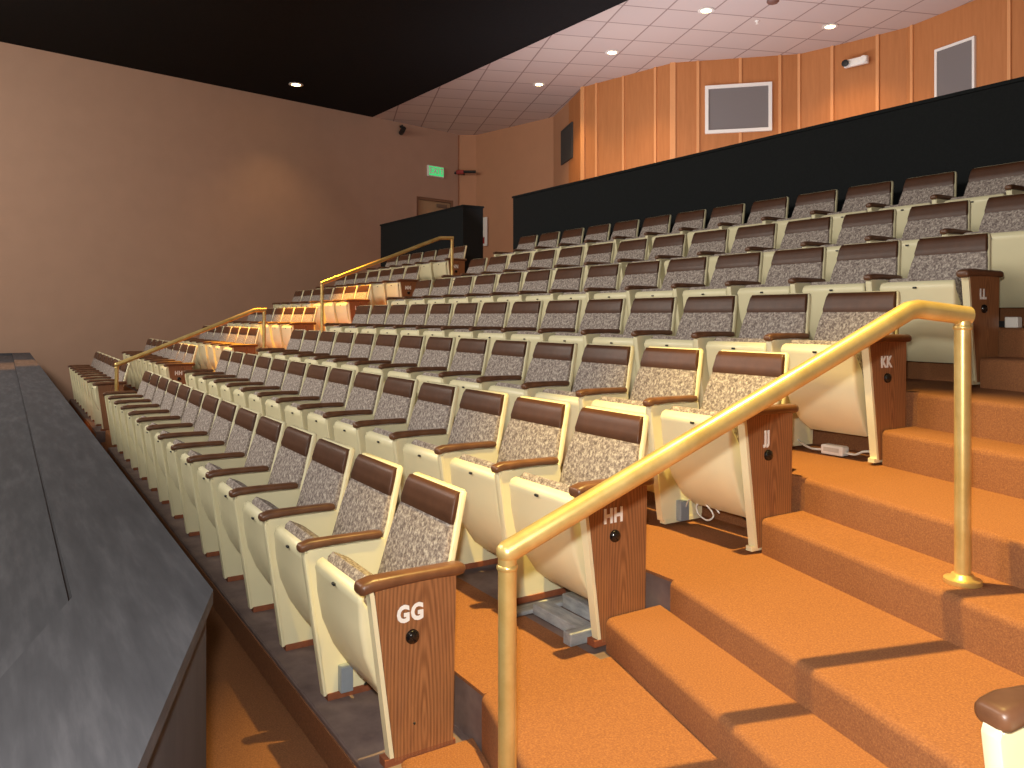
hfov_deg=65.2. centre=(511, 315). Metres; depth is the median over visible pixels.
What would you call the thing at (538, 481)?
seat cushion
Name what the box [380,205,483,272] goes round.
wall
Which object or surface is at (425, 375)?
seat cushion
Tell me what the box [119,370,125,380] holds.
cushion
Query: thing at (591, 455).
cushion
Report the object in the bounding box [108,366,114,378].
cushion
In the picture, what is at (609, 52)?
recessed light
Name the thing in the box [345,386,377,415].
cushion
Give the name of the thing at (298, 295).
seat
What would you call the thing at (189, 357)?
cushion
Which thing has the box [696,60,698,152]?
trim
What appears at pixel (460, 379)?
seat cushion
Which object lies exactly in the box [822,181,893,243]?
seat
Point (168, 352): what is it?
cushion
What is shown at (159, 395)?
cushion
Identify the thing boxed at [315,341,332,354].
cushion
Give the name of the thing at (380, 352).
cushion
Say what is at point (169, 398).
cushion
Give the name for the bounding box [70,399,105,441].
floor
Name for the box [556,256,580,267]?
cushion
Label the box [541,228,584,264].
seat
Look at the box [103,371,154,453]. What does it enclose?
seat
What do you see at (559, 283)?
cushion
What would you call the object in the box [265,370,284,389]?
cushion
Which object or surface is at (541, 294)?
seat cushion
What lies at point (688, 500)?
cable
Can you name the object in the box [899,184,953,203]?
cushion
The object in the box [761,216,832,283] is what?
seat
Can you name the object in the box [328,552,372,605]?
seat cushion
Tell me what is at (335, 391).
cushion
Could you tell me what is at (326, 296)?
cushion
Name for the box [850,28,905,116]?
wall
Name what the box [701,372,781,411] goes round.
cushion
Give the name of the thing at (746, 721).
step
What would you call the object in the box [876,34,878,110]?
trim
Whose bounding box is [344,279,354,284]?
cushion
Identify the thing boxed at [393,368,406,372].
seat cushion
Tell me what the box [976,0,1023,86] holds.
wall
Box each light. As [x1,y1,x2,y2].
[289,82,302,86]
[406,629,418,643]
[533,82,544,86]
[605,50,618,54]
[610,530,620,541]
[698,7,713,13]
[764,450,772,460]
[822,23,837,29]
[884,373,891,382]
[981,304,987,312]
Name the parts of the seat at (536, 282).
panel, armrest, backrest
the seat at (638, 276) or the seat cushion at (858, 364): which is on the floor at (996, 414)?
the seat at (638, 276)
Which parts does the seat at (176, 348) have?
armrest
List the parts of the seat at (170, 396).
armrest, panel, backrest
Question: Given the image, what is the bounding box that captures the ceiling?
[0,0,973,134]
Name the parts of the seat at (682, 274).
panel, armrest, backrest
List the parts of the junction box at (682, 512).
plate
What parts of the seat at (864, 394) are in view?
backrest, panel, foot plate, wood panel, armrest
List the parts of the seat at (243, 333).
armrest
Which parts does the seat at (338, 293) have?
panel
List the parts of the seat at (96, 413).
armrest, panel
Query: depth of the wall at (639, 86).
15.25 m
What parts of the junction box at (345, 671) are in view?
plate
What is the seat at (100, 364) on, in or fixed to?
on the floor at (100, 435)
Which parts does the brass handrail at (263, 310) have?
post, handrail, post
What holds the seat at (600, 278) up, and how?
on the floor at (996, 414)
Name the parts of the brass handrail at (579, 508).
post, handrail, post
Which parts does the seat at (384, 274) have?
panel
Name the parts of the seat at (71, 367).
panel, panel, armrest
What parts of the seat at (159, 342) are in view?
panel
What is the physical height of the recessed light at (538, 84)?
0.026 m
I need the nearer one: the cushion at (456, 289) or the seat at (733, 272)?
the seat at (733, 272)
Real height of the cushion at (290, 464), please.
0.406 m
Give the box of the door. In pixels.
[417,196,452,214]
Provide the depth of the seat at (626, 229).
9.61 m
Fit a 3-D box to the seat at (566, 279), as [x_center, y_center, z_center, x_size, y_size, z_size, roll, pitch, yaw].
[0.420,-0.051,7.783,0.467,0.847,0.536,0,0,-32]
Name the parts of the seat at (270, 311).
panel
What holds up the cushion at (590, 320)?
on the seat at (601, 316)
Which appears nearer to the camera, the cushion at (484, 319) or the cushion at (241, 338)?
the cushion at (484, 319)
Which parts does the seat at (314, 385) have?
armrest, panel, backrest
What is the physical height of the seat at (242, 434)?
0.847 m
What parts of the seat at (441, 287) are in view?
panel, armrest, backrest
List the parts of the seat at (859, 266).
backrest, panel, armrest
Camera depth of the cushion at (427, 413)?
4.75 m
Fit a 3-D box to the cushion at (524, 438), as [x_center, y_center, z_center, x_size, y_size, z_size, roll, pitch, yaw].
[0.060,0.723,3.850,0.153,0.406,0.466,0,0,-32]
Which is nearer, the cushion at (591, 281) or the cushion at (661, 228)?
the cushion at (591, 281)
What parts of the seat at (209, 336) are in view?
panel, armrest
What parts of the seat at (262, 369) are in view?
armrest, panel, backrest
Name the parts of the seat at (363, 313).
armrest, panel, armrest, backrest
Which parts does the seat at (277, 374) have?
armrest, panel, backrest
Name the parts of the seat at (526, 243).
armrest, armrest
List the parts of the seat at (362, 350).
armrest, panel, backrest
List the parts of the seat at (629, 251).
panel, armrest, backrest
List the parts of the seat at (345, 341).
armrest, panel, backrest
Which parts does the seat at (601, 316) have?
panel, armrest, backrest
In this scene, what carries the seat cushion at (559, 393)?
on the seat at (604, 369)
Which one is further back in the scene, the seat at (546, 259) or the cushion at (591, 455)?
the seat at (546, 259)
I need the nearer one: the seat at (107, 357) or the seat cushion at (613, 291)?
the seat cushion at (613, 291)
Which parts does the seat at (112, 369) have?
armrest, panel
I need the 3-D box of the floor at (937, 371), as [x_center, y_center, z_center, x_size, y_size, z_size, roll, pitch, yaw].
[2.738,0.342,3.868,3.689,0.550,16.327,0,0,-32]
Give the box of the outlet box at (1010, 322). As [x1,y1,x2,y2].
[999,317,1021,327]
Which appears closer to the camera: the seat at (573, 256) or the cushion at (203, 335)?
the seat at (573, 256)
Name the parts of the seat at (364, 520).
armrest, panel, foot plate, backrest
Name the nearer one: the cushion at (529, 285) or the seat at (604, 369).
the seat at (604, 369)
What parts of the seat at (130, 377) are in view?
panel, panel, armrest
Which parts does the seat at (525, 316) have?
armrest, panel, backrest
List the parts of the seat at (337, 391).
armrest, panel, backrest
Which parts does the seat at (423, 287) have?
panel, armrest, panel, armrest, backrest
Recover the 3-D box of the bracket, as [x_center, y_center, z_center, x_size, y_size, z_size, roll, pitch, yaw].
[-1.260,-3.602,20.264,0.847,0.133,0.295,0,0,23]
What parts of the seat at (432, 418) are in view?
armrest, panel, backrest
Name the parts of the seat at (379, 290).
panel, armrest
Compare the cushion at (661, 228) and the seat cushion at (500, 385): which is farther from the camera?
the cushion at (661, 228)
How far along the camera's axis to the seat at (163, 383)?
7.67 m
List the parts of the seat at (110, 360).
panel, armrest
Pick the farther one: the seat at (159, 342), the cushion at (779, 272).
the seat at (159, 342)
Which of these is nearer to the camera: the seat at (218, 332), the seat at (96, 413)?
the seat at (96, 413)
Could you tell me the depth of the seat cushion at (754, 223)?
7.71 m
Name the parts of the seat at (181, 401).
armrest, panel, backrest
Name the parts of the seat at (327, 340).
panel, armrest, backrest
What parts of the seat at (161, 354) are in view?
panel, armrest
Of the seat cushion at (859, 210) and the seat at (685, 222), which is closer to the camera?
the seat cushion at (859, 210)
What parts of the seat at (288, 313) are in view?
panel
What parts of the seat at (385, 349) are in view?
panel, armrest, backrest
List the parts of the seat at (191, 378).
panel, armrest, panel, armrest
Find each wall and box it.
[0,42,457,402]
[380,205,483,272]
[458,135,475,205]
[476,117,552,269]
[512,76,1023,249]
[553,91,579,186]
[585,64,669,178]
[676,54,796,157]
[801,42,849,127]
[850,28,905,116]
[906,0,975,103]
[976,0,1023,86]
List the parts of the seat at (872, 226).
backrest, armrest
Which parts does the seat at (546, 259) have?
armrest, backrest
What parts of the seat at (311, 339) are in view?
armrest, panel, backrest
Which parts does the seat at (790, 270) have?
panel, backrest, armrest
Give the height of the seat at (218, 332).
0.847 m
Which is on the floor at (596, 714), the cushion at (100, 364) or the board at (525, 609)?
the board at (525, 609)
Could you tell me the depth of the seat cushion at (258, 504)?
3.79 m
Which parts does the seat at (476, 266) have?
armrest, armrest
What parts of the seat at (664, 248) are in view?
panel, armrest, backrest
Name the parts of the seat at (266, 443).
foot plate, armrest, panel, backrest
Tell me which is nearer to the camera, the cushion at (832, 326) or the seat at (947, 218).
the cushion at (832, 326)
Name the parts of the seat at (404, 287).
armrest, wood panel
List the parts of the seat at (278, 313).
panel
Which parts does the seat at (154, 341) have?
panel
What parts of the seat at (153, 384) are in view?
armrest, panel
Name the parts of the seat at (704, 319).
armrest, panel, backrest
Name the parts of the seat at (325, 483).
armrest, foot plate, panel, backrest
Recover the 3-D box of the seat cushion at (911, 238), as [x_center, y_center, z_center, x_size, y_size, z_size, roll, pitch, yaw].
[2.791,-0.335,5.502,0.182,0.402,0.414,0,0,-32]
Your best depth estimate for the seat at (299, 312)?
12.24 m
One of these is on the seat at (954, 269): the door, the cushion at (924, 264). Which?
the cushion at (924, 264)
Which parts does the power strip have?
socket plate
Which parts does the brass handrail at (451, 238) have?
post, handrail, post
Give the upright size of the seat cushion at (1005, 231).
0.402 m
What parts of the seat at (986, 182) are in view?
armrest, panel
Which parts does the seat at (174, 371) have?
armrest, wood panel, backrest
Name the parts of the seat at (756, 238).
armrest, backrest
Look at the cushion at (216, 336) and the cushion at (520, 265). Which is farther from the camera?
the cushion at (216, 336)
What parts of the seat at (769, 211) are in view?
panel, backrest, armrest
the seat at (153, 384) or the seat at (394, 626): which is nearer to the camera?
the seat at (394, 626)
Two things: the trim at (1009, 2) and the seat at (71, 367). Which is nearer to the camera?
the trim at (1009, 2)
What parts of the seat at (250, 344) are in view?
armrest, wood panel, backrest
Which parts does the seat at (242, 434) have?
foot plate, armrest, panel, backrest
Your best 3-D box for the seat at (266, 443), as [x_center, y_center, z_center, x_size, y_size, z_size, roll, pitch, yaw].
[-1.609,1.048,4.711,0.467,0.847,0.536,0,0,-32]
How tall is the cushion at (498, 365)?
0.406 m
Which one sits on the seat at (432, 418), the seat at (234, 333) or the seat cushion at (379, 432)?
the seat cushion at (379, 432)
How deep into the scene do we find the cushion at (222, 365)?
9.28 m
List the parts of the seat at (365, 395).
armrest, panel, backrest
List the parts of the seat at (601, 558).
panel, foot plate, armrest, backrest, wood panel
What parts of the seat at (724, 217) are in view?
panel, armrest, backrest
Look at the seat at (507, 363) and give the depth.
5.55 m
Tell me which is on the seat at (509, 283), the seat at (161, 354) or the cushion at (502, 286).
the cushion at (502, 286)
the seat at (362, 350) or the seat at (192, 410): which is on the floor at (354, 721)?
the seat at (192, 410)
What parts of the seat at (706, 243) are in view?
panel, armrest, backrest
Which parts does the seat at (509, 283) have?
panel, armrest, backrest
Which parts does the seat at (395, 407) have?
armrest, panel, backrest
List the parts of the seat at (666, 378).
armrest, panel, backrest, foot plate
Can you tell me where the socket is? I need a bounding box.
[999,321,1004,326]
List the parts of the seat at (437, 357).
panel, armrest, backrest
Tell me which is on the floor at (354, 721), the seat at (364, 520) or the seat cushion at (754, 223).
the seat at (364, 520)
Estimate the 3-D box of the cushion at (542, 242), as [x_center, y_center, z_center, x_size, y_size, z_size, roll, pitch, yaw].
[0.452,-0.841,11.065,0.153,0.406,0.466,0,0,-32]
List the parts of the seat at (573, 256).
armrest, backrest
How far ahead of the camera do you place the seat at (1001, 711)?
1.35 m
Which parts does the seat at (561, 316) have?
armrest, panel, backrest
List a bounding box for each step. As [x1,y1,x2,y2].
[566,500,1023,767]
[606,605,888,767]
[647,444,1023,589]
[762,511,1023,676]
[882,426,1023,498]
[980,357,1023,391]
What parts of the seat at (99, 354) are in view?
panel, armrest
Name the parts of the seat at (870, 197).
panel, backrest, armrest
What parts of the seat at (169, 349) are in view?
armrest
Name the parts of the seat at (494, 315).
panel, armrest, backrest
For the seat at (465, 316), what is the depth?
7.81 m
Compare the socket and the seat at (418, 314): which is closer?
the socket
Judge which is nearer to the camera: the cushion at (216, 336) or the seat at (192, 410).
the seat at (192, 410)
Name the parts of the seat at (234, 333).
panel, armrest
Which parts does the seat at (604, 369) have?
armrest, panel, backrest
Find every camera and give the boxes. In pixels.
[399,125,405,134]
[841,55,868,67]
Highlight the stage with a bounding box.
[0,353,212,767]
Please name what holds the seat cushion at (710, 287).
on the seat at (733, 272)
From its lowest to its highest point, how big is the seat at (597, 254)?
0.847 m
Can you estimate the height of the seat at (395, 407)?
0.847 m
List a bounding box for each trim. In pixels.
[580,86,584,179]
[595,83,597,176]
[622,76,624,169]
[654,67,656,162]
[670,62,675,158]
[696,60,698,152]
[739,58,741,142]
[778,55,780,133]
[797,53,800,128]
[830,45,833,121]
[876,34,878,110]
[910,24,913,102]
[1007,0,1011,79]
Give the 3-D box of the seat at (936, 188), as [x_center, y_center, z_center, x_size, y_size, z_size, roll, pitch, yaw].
[3.272,-0.732,6.426,0.467,0.847,0.536,0,0,-32]
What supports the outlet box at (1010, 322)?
on the floor at (937, 371)
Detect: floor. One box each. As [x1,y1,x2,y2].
[69,400,95,437]
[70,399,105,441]
[99,442,328,767]
[105,430,113,446]
[108,447,479,767]
[108,450,356,767]
[123,385,136,393]
[401,738,489,767]
[453,563,728,767]
[812,378,1023,450]
[906,327,1023,381]
[999,307,1023,325]
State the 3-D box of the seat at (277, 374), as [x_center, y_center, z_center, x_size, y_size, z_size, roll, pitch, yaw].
[-2.332,0.833,7.415,0.467,0.847,0.536,0,0,-32]
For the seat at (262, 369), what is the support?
on the floor at (596, 714)
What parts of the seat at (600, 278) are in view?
panel, armrest, backrest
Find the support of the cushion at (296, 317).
on the seat at (299, 312)
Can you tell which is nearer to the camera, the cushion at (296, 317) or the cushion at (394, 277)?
the cushion at (296, 317)
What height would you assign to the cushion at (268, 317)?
0.406 m
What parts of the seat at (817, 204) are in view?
panel, backrest, armrest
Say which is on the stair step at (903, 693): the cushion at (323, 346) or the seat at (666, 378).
the seat at (666, 378)
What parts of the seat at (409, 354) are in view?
panel, armrest, backrest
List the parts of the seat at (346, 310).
panel, armrest, wood panel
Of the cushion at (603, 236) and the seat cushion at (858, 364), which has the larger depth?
the cushion at (603, 236)
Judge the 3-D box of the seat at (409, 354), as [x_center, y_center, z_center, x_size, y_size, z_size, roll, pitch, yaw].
[-1.028,0.597,6.928,0.467,0.847,0.536,0,0,-32]
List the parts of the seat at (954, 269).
backrest, panel, armrest, wood panel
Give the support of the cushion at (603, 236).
on the seat at (594, 234)
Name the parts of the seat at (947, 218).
backrest, armrest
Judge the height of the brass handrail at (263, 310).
1.562 m
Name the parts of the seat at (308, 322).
armrest, wood panel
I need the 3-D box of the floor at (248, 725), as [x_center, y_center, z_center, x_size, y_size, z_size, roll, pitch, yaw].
[-6.912,1.762,3.606,10.200,0.300,23.500,0,0,-32]
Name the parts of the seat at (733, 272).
panel, armrest, backrest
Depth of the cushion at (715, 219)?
8.36 m
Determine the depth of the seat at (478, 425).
4.15 m
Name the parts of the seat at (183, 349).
panel, armrest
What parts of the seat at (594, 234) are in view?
panel, armrest, backrest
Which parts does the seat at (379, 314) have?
panel, armrest, backrest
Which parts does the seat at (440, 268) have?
armrest, wood panel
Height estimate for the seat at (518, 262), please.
0.847 m
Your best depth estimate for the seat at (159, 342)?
13.12 m
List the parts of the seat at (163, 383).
armrest, panel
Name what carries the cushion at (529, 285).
on the seat at (536, 282)
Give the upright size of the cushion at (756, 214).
0.406 m
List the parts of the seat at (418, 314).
panel, armrest, backrest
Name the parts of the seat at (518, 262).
armrest, backrest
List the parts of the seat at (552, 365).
armrest, panel, backrest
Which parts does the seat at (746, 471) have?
panel, foot plate, backrest, wood panel, armrest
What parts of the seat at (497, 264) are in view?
armrest, backrest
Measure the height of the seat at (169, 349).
0.847 m
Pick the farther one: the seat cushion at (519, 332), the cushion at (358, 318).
the cushion at (358, 318)
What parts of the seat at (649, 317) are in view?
armrest, panel, backrest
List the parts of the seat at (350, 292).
panel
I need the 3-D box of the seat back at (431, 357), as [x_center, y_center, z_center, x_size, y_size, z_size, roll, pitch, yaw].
[-0.662,0.487,6.554,0.153,0.406,0.466,0,0,-32]
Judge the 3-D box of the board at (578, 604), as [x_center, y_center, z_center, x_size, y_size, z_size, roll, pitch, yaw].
[0.332,1.246,3.392,0.070,0.060,0.310,0,0,-32]
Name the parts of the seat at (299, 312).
panel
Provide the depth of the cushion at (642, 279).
6.95 m
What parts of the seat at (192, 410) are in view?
armrest, panel, backrest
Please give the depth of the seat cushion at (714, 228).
8.17 m
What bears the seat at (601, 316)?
on the stair step at (913, 511)
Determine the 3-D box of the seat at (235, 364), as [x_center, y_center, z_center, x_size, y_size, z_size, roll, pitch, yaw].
[-3.201,0.833,8.782,0.467,0.847,0.536,0,0,-32]
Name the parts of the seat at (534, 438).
armrest, panel, foot plate, backrest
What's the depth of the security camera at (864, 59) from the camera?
13.23 m
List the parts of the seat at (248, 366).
armrest, panel, backrest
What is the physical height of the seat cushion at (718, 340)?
0.402 m
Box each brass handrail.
[114,308,265,390]
[320,236,453,332]
[496,300,982,767]
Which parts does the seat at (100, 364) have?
panel, armrest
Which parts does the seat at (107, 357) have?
panel, armrest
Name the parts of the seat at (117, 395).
armrest, panel, armrest, panel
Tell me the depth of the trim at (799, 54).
14.03 m
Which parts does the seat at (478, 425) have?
armrest, panel, foot plate, backrest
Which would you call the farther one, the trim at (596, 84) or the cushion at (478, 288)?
the trim at (596, 84)
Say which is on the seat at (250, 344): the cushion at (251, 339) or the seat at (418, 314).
the cushion at (251, 339)
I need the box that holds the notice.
[483,217,486,245]
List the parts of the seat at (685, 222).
panel, armrest, backrest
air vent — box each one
[561,122,572,164]
[705,82,771,133]
[934,36,975,96]
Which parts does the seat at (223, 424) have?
foot plate, armrest, panel, backrest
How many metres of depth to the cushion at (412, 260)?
14.67 m
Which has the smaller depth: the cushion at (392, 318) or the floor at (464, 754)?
the floor at (464, 754)
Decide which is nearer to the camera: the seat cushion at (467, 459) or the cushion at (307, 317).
the seat cushion at (467, 459)
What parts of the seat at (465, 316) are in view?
panel, armrest, backrest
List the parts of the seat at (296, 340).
panel, armrest, panel, armrest, backrest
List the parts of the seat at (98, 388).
panel, armrest, wood panel, backrest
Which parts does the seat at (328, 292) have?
panel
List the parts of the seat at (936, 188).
backrest, panel, armrest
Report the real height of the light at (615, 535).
0.048 m
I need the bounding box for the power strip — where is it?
[821,443,848,456]
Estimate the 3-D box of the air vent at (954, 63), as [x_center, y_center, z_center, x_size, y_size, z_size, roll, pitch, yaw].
[6.610,-3.658,11.941,0.045,0.820,0.671,0,0,-22]
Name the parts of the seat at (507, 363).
armrest, panel, backrest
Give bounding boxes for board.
[517,596,562,616]
[533,600,589,630]
[563,591,589,620]
[563,623,591,646]
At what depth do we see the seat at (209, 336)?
13.46 m
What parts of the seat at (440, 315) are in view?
panel, armrest, backrest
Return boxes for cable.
[685,499,719,520]
[798,438,820,449]
[846,450,869,455]
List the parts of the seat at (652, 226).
panel, armrest, backrest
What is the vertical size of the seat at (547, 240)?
0.847 m
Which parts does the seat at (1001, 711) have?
armrest, panel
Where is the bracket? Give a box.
[454,170,475,174]
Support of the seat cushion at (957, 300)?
on the seat at (954, 269)
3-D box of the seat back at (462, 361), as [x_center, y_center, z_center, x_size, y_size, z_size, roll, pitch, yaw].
[-0.373,0.487,6.098,0.153,0.406,0.466,0,0,-32]
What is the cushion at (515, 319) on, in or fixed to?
on the seat at (525, 316)
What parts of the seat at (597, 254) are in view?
panel, armrest, backrest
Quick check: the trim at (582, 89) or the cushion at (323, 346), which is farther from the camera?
the trim at (582, 89)
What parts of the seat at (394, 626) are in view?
panel, armrest, wood panel, foot plate, backrest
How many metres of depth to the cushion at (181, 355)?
11.45 m
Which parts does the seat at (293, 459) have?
foot plate, armrest, panel, backrest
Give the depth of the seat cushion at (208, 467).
4.73 m
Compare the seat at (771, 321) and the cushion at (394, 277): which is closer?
the seat at (771, 321)
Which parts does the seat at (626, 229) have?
panel, armrest, backrest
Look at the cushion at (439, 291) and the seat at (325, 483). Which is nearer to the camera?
the seat at (325, 483)
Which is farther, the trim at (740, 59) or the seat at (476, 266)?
the trim at (740, 59)
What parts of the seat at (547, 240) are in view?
armrest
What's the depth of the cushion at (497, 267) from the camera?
10.59 m
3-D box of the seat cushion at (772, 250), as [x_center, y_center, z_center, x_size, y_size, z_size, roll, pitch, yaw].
[2.212,-0.335,6.413,0.182,0.402,0.414,0,0,-32]
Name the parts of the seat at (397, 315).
panel, armrest, backrest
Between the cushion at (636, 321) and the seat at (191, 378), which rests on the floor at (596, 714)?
the seat at (191, 378)
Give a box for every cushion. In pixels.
[94,360,99,369]
[97,361,102,371]
[100,362,106,373]
[104,364,110,375]
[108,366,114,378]
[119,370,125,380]
[137,381,148,397]
[144,384,156,401]
[150,388,165,407]
[158,348,165,357]
[160,392,175,412]
[164,349,171,358]
[170,350,178,360]
[170,397,186,419]
[173,439,183,443]
[176,351,185,362]
[179,402,199,427]
[183,353,193,362]
[188,450,201,456]
[193,408,214,435]
[199,332,206,338]
[205,332,213,339]
[205,463,221,470]
[208,416,231,445]
[212,333,220,340]
[215,359,228,374]
[219,333,228,341]
[223,424,252,458]
[226,362,240,377]
[226,478,247,488]
[227,334,237,342]
[236,334,246,343]
[236,364,253,381]
[244,434,276,472]
[245,335,255,343]
[247,315,255,320]
[249,367,267,385]
[252,497,278,511]
[255,315,261,320]
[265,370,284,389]
[266,315,272,321]
[268,446,306,488]
[271,314,281,321]
[281,314,291,321]
[281,373,302,394]
[285,521,318,540]
[286,339,301,350]
[291,314,302,321]
[292,296,300,301]
[297,460,343,509]
[299,377,324,400]
[300,340,316,352]
[301,296,310,300]
[302,314,313,321]
[310,295,319,300]
[314,410,325,415]
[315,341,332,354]
[321,381,348,407]
[324,294,330,299]
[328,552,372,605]
[330,342,350,358]
[331,294,342,299]
[332,478,390,537]
[334,280,343,285]
[341,418,355,424]
[342,293,354,299]
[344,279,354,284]
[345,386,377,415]
[350,344,371,359]
[352,314,368,323]
[355,278,365,283]
[355,292,367,298]
[366,277,376,282]
[367,314,385,326]
[370,345,394,363]
[372,393,410,425]
[373,428,392,436]
[378,275,389,282]
[378,501,453,573]
[385,261,395,266]
[385,314,404,324]
[390,274,402,280]
[393,347,420,367]
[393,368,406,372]
[397,260,407,265]
[404,273,417,278]
[405,314,425,327]
[407,399,450,436]
[409,258,420,263]
[412,288,429,295]
[412,439,437,450]
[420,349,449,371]
[422,256,433,261]
[422,372,439,377]
[426,314,449,328]
[430,287,448,295]
[435,254,448,260]
[448,408,499,449]
[449,314,475,329]
[450,252,463,258]
[450,285,470,294]
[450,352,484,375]
[454,329,476,331]
[456,377,476,382]
[459,454,495,468]
[467,266,484,273]
[472,284,493,296]
[477,314,504,326]
[483,330,508,332]
[484,355,524,380]
[486,263,505,271]
[495,282,519,292]
[495,382,521,388]
[497,418,561,462]
[506,313,538,331]
[507,261,528,269]
[516,331,539,334]
[517,242,534,249]
[520,472,575,497]
[522,280,548,291]
[524,358,571,387]
[531,258,553,267]
[531,293,549,295]
[538,239,557,246]
[540,313,576,332]
[542,388,575,396]
[551,278,580,289]
[555,333,582,335]
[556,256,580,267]
[559,236,581,246]
[559,431,639,485]
[563,292,585,294]
[572,362,627,394]
[578,313,620,333]
[582,276,616,291]
[583,232,607,243]
[583,252,611,265]
[599,334,632,337]
[599,396,644,406]
[600,290,626,292]
[610,228,636,239]
[614,249,644,262]
[620,273,657,289]
[623,313,672,335]
[630,366,696,403]
[639,224,667,236]
[641,288,672,291]
[648,245,682,259]
[651,336,693,339]
[656,232,679,235]
[661,270,704,287]
[670,256,698,259]
[670,406,738,441]
[672,219,703,232]
[676,313,732,337]
[687,240,725,256]
[689,286,726,289]
[692,227,718,231]
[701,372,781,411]
[707,214,742,227]
[710,266,758,285]
[713,252,746,255]
[713,337,765,342]
[730,235,773,252]
[731,221,761,226]
[738,312,805,339]
[744,283,789,287]
[747,208,785,222]
[763,247,801,251]
[765,262,822,283]
[777,215,811,220]
[780,230,829,248]
[789,340,863,378]
[791,201,834,217]
[810,280,865,290]
[814,312,894,340]
[820,241,865,246]
[827,209,866,214]
[830,257,897,280]
[836,223,892,243]
[841,193,890,211]
[884,201,931,207]
[886,235,940,240]
[888,276,962,305]
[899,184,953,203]
[902,215,967,237]
[907,251,987,301]
[950,192,1005,199]
[963,228,1023,234]
[964,175,1023,195]
[978,209,1023,231]
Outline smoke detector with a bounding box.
[766,0,778,4]
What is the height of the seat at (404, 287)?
0.847 m
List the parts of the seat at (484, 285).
panel, armrest, backrest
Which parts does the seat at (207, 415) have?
foot plate, armrest, panel, backrest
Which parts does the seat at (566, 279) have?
panel, armrest, backrest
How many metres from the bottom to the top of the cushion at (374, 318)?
0.406 m
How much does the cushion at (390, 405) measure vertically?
0.406 m
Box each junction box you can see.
[338,662,352,693]
[676,499,688,521]
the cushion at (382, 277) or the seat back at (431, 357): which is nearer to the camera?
the seat back at (431, 357)
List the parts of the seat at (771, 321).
backrest, armrest, panel, foot plate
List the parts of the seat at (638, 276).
panel, armrest, backrest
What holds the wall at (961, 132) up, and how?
on the floor at (1019, 311)
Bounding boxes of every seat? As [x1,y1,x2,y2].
[68,351,100,403]
[72,353,103,406]
[75,354,106,409]
[78,355,110,413]
[80,357,114,416]
[84,358,119,421]
[87,360,121,425]
[92,363,129,430]
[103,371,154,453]
[114,373,162,461]
[120,377,171,469]
[122,338,152,387]
[127,380,181,479]
[129,339,157,390]
[133,340,163,385]
[135,384,193,490]
[138,341,168,377]
[143,345,173,371]
[144,389,206,503]
[148,343,182,371]
[154,344,189,374]
[154,394,222,518]
[160,345,197,384]
[166,400,240,536]
[179,325,209,372]
[180,407,261,556]
[183,350,233,388]
[187,328,215,372]
[193,326,224,368]
[197,415,286,581]
[198,352,245,394]
[200,326,231,371]
[207,327,240,369]
[208,354,258,396]
[215,327,249,362]
[217,425,316,612]
[220,356,273,401]
[223,328,259,353]
[227,312,256,326]
[233,358,290,407]
[237,308,266,326]
[242,437,354,650]
[245,308,275,354]
[248,361,309,416]
[253,308,284,347]
[256,330,305,358]
[265,364,330,427]
[266,307,294,347]
[271,307,305,349]
[272,290,303,307]
[274,453,402,700]
[275,330,320,359]
[282,307,317,347]
[284,290,313,307]
[285,367,355,429]
[289,331,337,361]
[293,289,319,307]
[303,288,333,330]
[304,332,355,365]
[307,371,384,482]
[313,287,345,330]
[315,276,346,288]
[315,472,466,767]
[321,333,376,371]
[324,286,357,325]
[324,305,372,335]
[332,273,356,288]
[333,376,418,514]
[336,285,370,322]
[341,334,399,383]
[342,272,368,286]
[345,305,389,343]
[354,271,379,289]
[361,304,408,344]
[363,335,425,397]
[365,269,392,311]
[365,381,458,506]
[366,256,398,275]
[373,267,405,314]
[380,304,430,349]
[382,254,410,272]
[386,266,420,299]
[386,279,432,315]
[387,336,455,405]
[393,252,422,273]
[400,303,453,353]
[403,388,508,569]
[406,250,436,279]
[409,278,452,316]
[416,338,490,426]
[419,248,450,288]
[423,302,479,360]
[428,276,473,314]
[433,246,466,278]
[441,258,487,288]
[448,301,509,357]
[449,274,497,319]
[449,339,530,454]
[450,396,569,603]
[471,255,508,289]
[471,272,523,321]
[478,300,543,370]
[488,341,577,472]
[493,235,537,267]
[493,252,531,290]
[497,269,552,325]
[509,406,653,647]
[510,299,581,381]
[514,249,556,290]
[519,231,559,266]
[525,267,584,328]
[535,344,633,466]
[540,246,584,289]
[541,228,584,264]
[548,298,625,391]
[557,264,620,332]
[566,224,610,265]
[567,242,614,290]
[591,346,702,523]
[592,219,639,262]
[592,297,677,399]
[594,260,661,333]
[598,238,648,289]
[620,215,671,259]
[626,234,686,288]
[635,256,708,335]
[644,295,737,408]
[652,209,706,256]
[660,350,798,551]
[664,229,729,286]
[682,252,763,337]
[687,203,745,252]
[706,293,812,445]
[708,223,777,281]
[727,197,788,251]
[737,246,826,339]
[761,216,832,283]
[772,189,837,248]
[780,290,911,462]
[802,240,901,339]
[820,209,896,281]
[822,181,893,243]
[878,171,956,238]
[880,233,1003,384]
[886,200,972,277]
[944,161,1023,231]
[963,193,1023,307]
[974,685,1023,767]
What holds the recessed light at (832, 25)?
in the ceiling
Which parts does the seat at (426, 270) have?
panel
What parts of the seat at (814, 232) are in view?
backrest, armrest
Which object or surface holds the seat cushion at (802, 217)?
on the seat at (817, 204)
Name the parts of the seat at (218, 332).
panel, armrest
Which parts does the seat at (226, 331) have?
panel, armrest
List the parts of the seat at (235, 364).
armrest, panel, backrest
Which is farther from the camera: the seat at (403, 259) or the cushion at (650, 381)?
the seat at (403, 259)
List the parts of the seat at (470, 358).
armrest, panel, backrest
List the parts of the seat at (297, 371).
armrest, panel, backrest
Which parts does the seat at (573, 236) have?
armrest, backrest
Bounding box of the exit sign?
[427,165,443,177]
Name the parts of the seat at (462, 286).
panel, armrest, backrest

